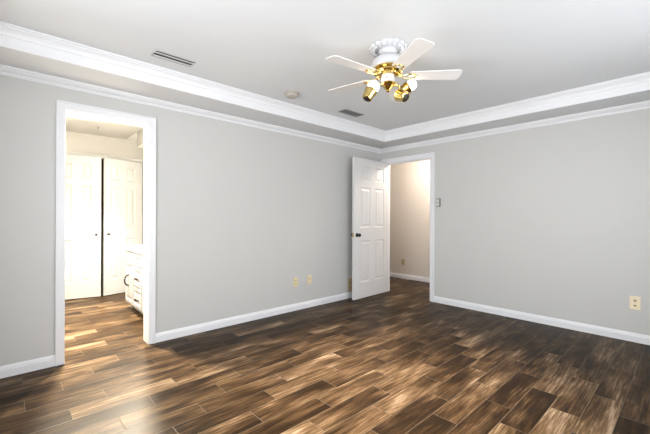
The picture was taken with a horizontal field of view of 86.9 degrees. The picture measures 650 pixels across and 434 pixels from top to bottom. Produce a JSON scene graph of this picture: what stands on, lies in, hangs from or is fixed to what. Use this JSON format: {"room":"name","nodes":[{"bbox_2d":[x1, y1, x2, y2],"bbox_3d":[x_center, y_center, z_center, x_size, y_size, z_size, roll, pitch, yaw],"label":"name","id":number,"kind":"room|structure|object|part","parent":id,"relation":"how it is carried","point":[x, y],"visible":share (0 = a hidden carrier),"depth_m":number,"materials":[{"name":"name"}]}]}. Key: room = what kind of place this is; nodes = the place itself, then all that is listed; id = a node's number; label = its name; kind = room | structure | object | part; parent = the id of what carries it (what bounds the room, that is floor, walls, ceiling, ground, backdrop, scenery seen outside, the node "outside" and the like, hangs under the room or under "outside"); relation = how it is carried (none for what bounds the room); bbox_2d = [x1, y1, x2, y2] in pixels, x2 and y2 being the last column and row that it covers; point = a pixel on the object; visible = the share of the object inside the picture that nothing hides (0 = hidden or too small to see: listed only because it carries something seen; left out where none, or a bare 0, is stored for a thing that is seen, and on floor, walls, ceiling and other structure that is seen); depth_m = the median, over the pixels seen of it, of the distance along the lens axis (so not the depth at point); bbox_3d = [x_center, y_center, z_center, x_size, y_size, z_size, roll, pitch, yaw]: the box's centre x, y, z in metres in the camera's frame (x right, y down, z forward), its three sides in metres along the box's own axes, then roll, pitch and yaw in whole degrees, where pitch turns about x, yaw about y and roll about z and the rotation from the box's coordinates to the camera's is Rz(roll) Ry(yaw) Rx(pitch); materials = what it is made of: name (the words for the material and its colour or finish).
{"room":"empty bedroom","nodes":[
{"label":"empty bedroom","id":0,"kind":"room"},
{"bbox_2d":[101,159,102,287],"bbox_3d":[-3.771,-0.034,5.292,1.800,2.399,0.620,0,0,-43],"label":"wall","id":1,"kind":"structure","parent":0,"point":[101,159],"depth_m":5.66,"materials":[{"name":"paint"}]},
{"bbox_2d":[65,131,143,213],"bbox_3d":[-3.532,-0.033,5.036,1.800,2.399,0.080,0,0,-43],"label":"wall","id":2,"kind":"structure","parent":0,"point":[74,141],"depth_m":5.16,"materials":[{"name":"beige paint"}]},
{"bbox_2d":[65,155,100,299],"bbox_3d":[-3.525,0.140,4.855,0.596,2.030,0.101,0,0,-31],"label":"door","id":3,"kind":"structure","parent":2,"relation":"in","point":[82,173],"depth_m":4.91,"materials":[{"name":"beige paint"}]},
{"bbox_2d":[65,151,143,244],"bbox_3d":[-3.370,0.116,5.122,1.295,2.102,0.015,0,0,-43],"label":"trim","id":4,"kind":"structure","parent":2,"relation":"attached to","point":[66,152],"depth_m":5.33,"materials":[{"name":"beige paint"}]},
{"bbox_2d":[103,158,141,295],"bbox_3d":[-3.080,0.141,5.272,0.101,2.030,0.555,0,0,35],"label":"door","id":5,"kind":"structure","parent":2,"relation":"in","point":[122,179],"depth_m":5.23,"materials":[{"name":"beige paint"}]},
{"bbox_2d":[137,128,143,147],"bbox_3d":[-1.919,-1.113,4.356,0.370,0.229,1.870,0,0,-43],"label":"wall","id":6,"kind":"structure","parent":0,"point":[140,134],"depth_m":4.79,"materials":[{"name":"beige paint"}]},
{"bbox_2d":[0,75,379,365],"bbox_3d":[-1.018,-0.025,3.824,5.070,2.399,0.120,0,0,-43],"label":"wall","id":7,"kind":"structure","parent":0,"point":[243,212],"depth_m":3.50,"materials":[{"name":"grey paint"}]},
{"bbox_2d":[55,99,155,365],"bbox_3d":[-1.903,0.124,3.008,0.735,2.095,0.178,0,0,-43],"label":"trim","id":8,"kind":"structure","parent":7,"relation":"attached to","point":[63,108],"depth_m":3.02,"materials":[{"name":"white paint"}]},
{"bbox_2d":[0,292,351,378],"bbox_3d":[-0.932,1.132,3.814,4.950,0.085,0.015,0,0,-43],"label":"baseboard","id":9,"kind":"structure","parent":7,"relation":"attached to","point":[18,368],"depth_m":3.52,"materials":[{"name":"white paint"}]},
{"bbox_2d":[293,277,297,286],"bbox_3d":[-0.370,0.822,4.342,0.072,0.115,0.009,0,0,-43],"label":"wall outlet","id":10,"kind":"object","parent":7,"relation":"attached to","point":[295,280],"visible":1,"depth_m":4.33,"materials":[{"name":"beige plastic"}]},
{"bbox_2d":[307,275,311,283],"bbox_3d":[-0.201,0.818,4.493,0.072,0.115,0.018,0,0,-43],"label":"cable jack plate","id":11,"kind":"object","parent":7,"relation":"attached to","point":[309,277],"visible":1,"depth_m":4.50,"materials":[{"name":"beige plastic"}]},
{"bbox_2d":[0,64,649,152],"bbox_3d":[0.415,-1.056,2.375,4.950,0.059,3.950,0,0,-43],"label":"trim","id":12,"kind":"structure","parent":7,"relation":"attached to","point":[5,70],"depth_m":3.50,"materials":[{"name":"white paint"}]},
{"bbox_2d":[348,278,351,291],"bbox_3d":[0.373,0.990,5.033,0.100,0.195,0.009,0,0,-43],"label":"wall outlet","id":13,"kind":"object","parent":7,"relation":"attached to","point":[349,279],"visible":0.88,"depth_m":5.02,"materials":[{"name":"beige plastic"}]},
{"bbox_2d":[0,277,649,433],"bbox_3d":[-0.208,1.237,3.953,6.700,0.120,7.600,0,0,-43],"label":"floor","id":14,"kind":"structure","parent":0,"point":[397,360],"depth_m":2.52,"materials":[{"name":"brown wood"}]},
{"bbox_2d":[124,245,143,313],"bbox_3d":[-1.964,0.732,4.176,0.669,0.880,1.222,0,0,-43],"label":"bathroom vanity","id":15,"kind":"object","parent":14,"relation":"on","point":[134,262],"visible":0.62,"depth_m":4.10,"materials":[{"name":"beige paint"}]},
{"bbox_3d":[-2.427,0.482,4.276,0.015,0.095,0.360,0,0,-43],"label":"false panel","id":16,"kind":"part","parent":15,"relation":"part of","materials":[{"name":"beige paint"}]},
{"bbox_3d":[-2.430,0.805,4.274,0.018,0.510,0.360,0,0,-43],"label":"cabinet door","id":17,"kind":"part","parent":15,"relation":"part of","materials":[{"name":"beige paint"}]},
{"bbox_2d":[124,245,143,254],"bbox_3d":[-1.946,0.354,4.192,0.624,0.125,1.222,0,0,-43],"label":"countertop","id":18,"kind":"structure","parent":15,"relation":"on","point":[139,249],"depth_m":4.20,"materials":[{"name":"white stone"}]},
{"bbox_3d":[-2.184,0.701,4.011,0.018,0.220,0.320,0,0,-43],"label":"drawer","id":19,"kind":"part","parent":15,"relation":"part of","materials":[{"name":"beige paint"}]},
{"bbox_3d":[-2.185,0.946,4.011,0.018,0.230,0.320,0,0,-43],"label":"drawer","id":20,"kind":"part","parent":15,"relation":"part of","materials":[{"name":"beige paint"}]},
{"bbox_3d":[-2.183,0.503,4.011,0.018,0.135,0.320,0,0,-43],"label":"drawer","id":21,"kind":"part","parent":15,"relation":"part of","materials":[{"name":"beige paint"}]},
{"bbox_3d":[-1.915,0.749,3.722,0.018,0.625,0.430,0,0,-43],"label":"cabinet door","id":22,"kind":"part","parent":15,"relation":"part of","materials":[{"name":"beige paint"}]},
{"bbox_2d":[0,0,649,139],"bbox_3d":[-0.199,-1.266,3.954,6.700,0.112,7.600,0,0,-43],"label":"ceiling","id":23,"kind":"structure","parent":0,"point":[505,51],"depth_m":2.39,"materials":[{"name":"paint"}]},
{"bbox_2d":[151,49,195,66],"bbox_3d":[-1.165,-1.219,2.646,0.297,0.014,0.117,0,0,-43],"label":"ceiling vent","id":24,"kind":"object","parent":23,"relation":"in","point":[157,53],"visible":1,"depth_m":2.63,"materials":[{"name":"grey metal"}]},
{"bbox_2d":[285,91,298,98],"bbox_3d":[-0.325,-1.200,3.380,0.140,0.047,0.140,0,0,-43],"label":"smoke detector","id":25,"kind":"object","parent":23,"relation":"attached to","point":[289,94],"visible":1,"depth_m":3.34,"materials":[{"name":"white plastic"}]},
{"bbox_2d":[337,108,363,116],"bbox_3d":[0.302,-1.213,4.003,0.316,0.016,0.136,0,0,-43],"label":"ceiling vent","id":26,"kind":"object","parent":23,"relation":"in","point":[344,111],"visible":1,"depth_m":3.99,"materials":[{"name":"grey metal"}]},
{"bbox_2d":[325,38,461,101],"bbox_3d":[0.427,-1.020,2.470,0.987,0.401,0.984,0,0,-43],"label":"ceiling fan","id":27,"kind":"object","parent":23,"relation":"hanging from","point":[388,64],"visible":1,"depth_m":2.41,"materials":[{"name":"white metal"}]},
{"bbox_3d":[0.195,-1.017,2.673,0.365,0.025,0.125,0,0,39],"label":"blade","id":28,"kind":"part","parent":27,"relation":"part of","materials":[{"name":"white wood"}]},
{"bbox_3d":[0.178,-1.017,2.286,0.365,0.025,0.125,0,0,-33],"label":"blade","id":29,"kind":"part","parent":27,"relation":"part of","materials":[{"name":"white wood"}]},
{"bbox_3d":[0.320,-0.872,2.434,0.104,0.103,0.094,0,0,-43],"label":"lamp shade","id":30,"kind":"part","parent":27,"relation":"part of","materials":[{"name":"gold metal"}]},
{"bbox_3d":[0.340,-0.906,2.442,0.098,0.132,0.083,0,0,-43],"label":"bulb","id":31,"kind":"part","parent":27,"relation":"part of","materials":[{"name":"white glass"}]},
{"bbox_3d":[0.338,-1.016,2.398,0.136,0.032,0.072,0,0,-43],"label":"blade arm","id":32,"kind":"part","parent":27,"relation":"part of","materials":[{"name":"gold metal"}]},
{"bbox_3d":[0.568,-1.016,2.776,0.125,0.025,0.365,0,0,21],"label":"blade","id":33,"kind":"part","parent":27,"relation":"part of","materials":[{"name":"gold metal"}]},
{"bbox_3d":[0.487,-1.016,2.337,0.071,0.032,0.135,0,0,-15],"label":"blade arm","id":34,"kind":"part","parent":27,"relation":"part of","materials":[{"name":"gold metal"}]},
{"bbox_3d":[0.555,-0.871,2.456,0.095,0.104,0.104,0,0,-43],"label":"lamp shade","id":35,"kind":"part","parent":27,"relation":"part of","materials":[{"name":"gold metal"}]},
{"bbox_3d":[0.595,-0.957,2.558,0.103,0.105,0.092,0,0,14],"label":"lamp shade","id":36,"kind":"part","parent":27,"relation":"part of","materials":[{"name":"gold metal"}]},
{"bbox_2d":[403,94,408,100],"bbox_3d":[0.570,-0.846,2.417,0.048,0.043,0.024,0,0,-31],"label":"bulb","id":37,"kind":"object","parent":27,"relation":"attached to","point":[405,96],"depth_m":2.42,"materials":[{"name":"glass"}]},
{"bbox_3d":[0.587,-1.016,2.460,0.135,0.032,0.071,0,0,3],"label":"blade arm","id":38,"kind":"part","parent":27,"relation":"part of","materials":[{"name":"gold metal"}]},
{"bbox_3d":[0.625,-0.973,2.557,0.114,0.091,0.075,0,0,35],"label":"bulb","id":39,"kind":"part","parent":27,"relation":"part of","materials":[{"name":"white glass"}]},
{"bbox_3d":[0.540,-1.016,2.150,0.125,0.025,0.365,0,0,-15],"label":"blade","id":40,"kind":"part","parent":27,"relation":"part of","materials":[{"name":"white wood"}]},
{"bbox_3d":[0.782,-1.015,2.452,0.365,0.025,0.125,0,0,3],"label":"blade","id":41,"kind":"part","parent":27,"relation":"part of","materials":[{"name":"white wood"}]},
{"bbox_2d":[0,46,649,148],"bbox_3d":[0.416,-1.153,2.375,4.950,0.135,3.950,0,0,-43],"label":"ceiling","id":42,"kind":"structure","parent":0,"point":[8,57],"depth_m":3.28,"materials":[{"name":"paint"}]},
{"bbox_2d":[0,21,649,141],"bbox_3d":[0.416,-1.151,2.375,4.120,0.138,3.120,0,0,-43],"label":"trim","id":43,"kind":"structure","parent":42,"relation":"attached to","point":[14,37],"depth_m":3.13,"materials":[{"name":"white paint"}]},
{"bbox_2d":[390,160,429,277],"bbox_3d":[1.838,-0.014,6.399,0.120,2.399,4.400,0,0,-43],"label":"wall","id":44,"kind":"structure","parent":0,"point":[409,182],"depth_m":6.54,"materials":[{"name":"beige paint"}]},
{"bbox_2d":[390,272,429,282],"bbox_3d":[1.380,1.141,5.976,1.120,0.085,4.160,0,0,-43],"label":"baseboard","id":45,"kind":"structure","parent":44,"relation":"attached to","point":[398,275],"depth_m":6.52,"materials":[{"name":"white paint"}]},
{"bbox_2d":[380,108,649,335],"bbox_3d":[2.227,-0.014,4.145,0.120,2.399,4.070,0,0,-43],"label":"wall","id":46,"kind":"structure","parent":0,"point":[553,220],"depth_m":3.77,"materials":[{"name":"grey paint"}]},
{"bbox_2d":[351,157,388,299],"bbox_3d":[0.705,0.160,5.132,0.863,2.018,0.167,0,0,-43],"label":"door","id":47,"kind":"structure","parent":46,"relation":"in","point":[370,178],"depth_m":5.09,"materials":[{"name":"white paint"}]},
{"bbox_2d":[381,152,434,301],"bbox_3d":[1.264,0.136,5.188,0.178,2.095,0.932,0,0,-43],"label":"trim","id":48,"kind":"structure","parent":46,"relation":"attached to","point":[430,156],"depth_m":4.83,"materials":[{"name":"white paint"}]},
{"bbox_2d":[437,198,440,206],"bbox_3d":[1.568,-0.203,4.747,0.026,0.117,0.056,0,0,-43],"label":"light switch","id":49,"kind":"object","parent":46,"relation":"attached to","point":[438,199],"visible":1,"depth_m":4.74,"materials":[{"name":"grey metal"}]},
{"bbox_2d":[434,296,649,344],"bbox_3d":[2.542,1.144,3.703,0.015,0.085,2.988,0,0,-43],"label":"baseboard","id":50,"kind":"structure","parent":46,"relation":"attached to","point":[608,332],"depth_m":3.75,"materials":[{"name":"white paint"}]},
{"bbox_2d":[630,296,640,309],"bbox_3d":[2.953,0.816,3.268,0.009,0.125,0.078,0,0,-43],"label":"wall outlet","id":51,"kind":"object","parent":46,"relation":"attached to","point":[635,302],"visible":1,"depth_m":3.26,"materials":[{"name":"beige plastic"}]}
]}

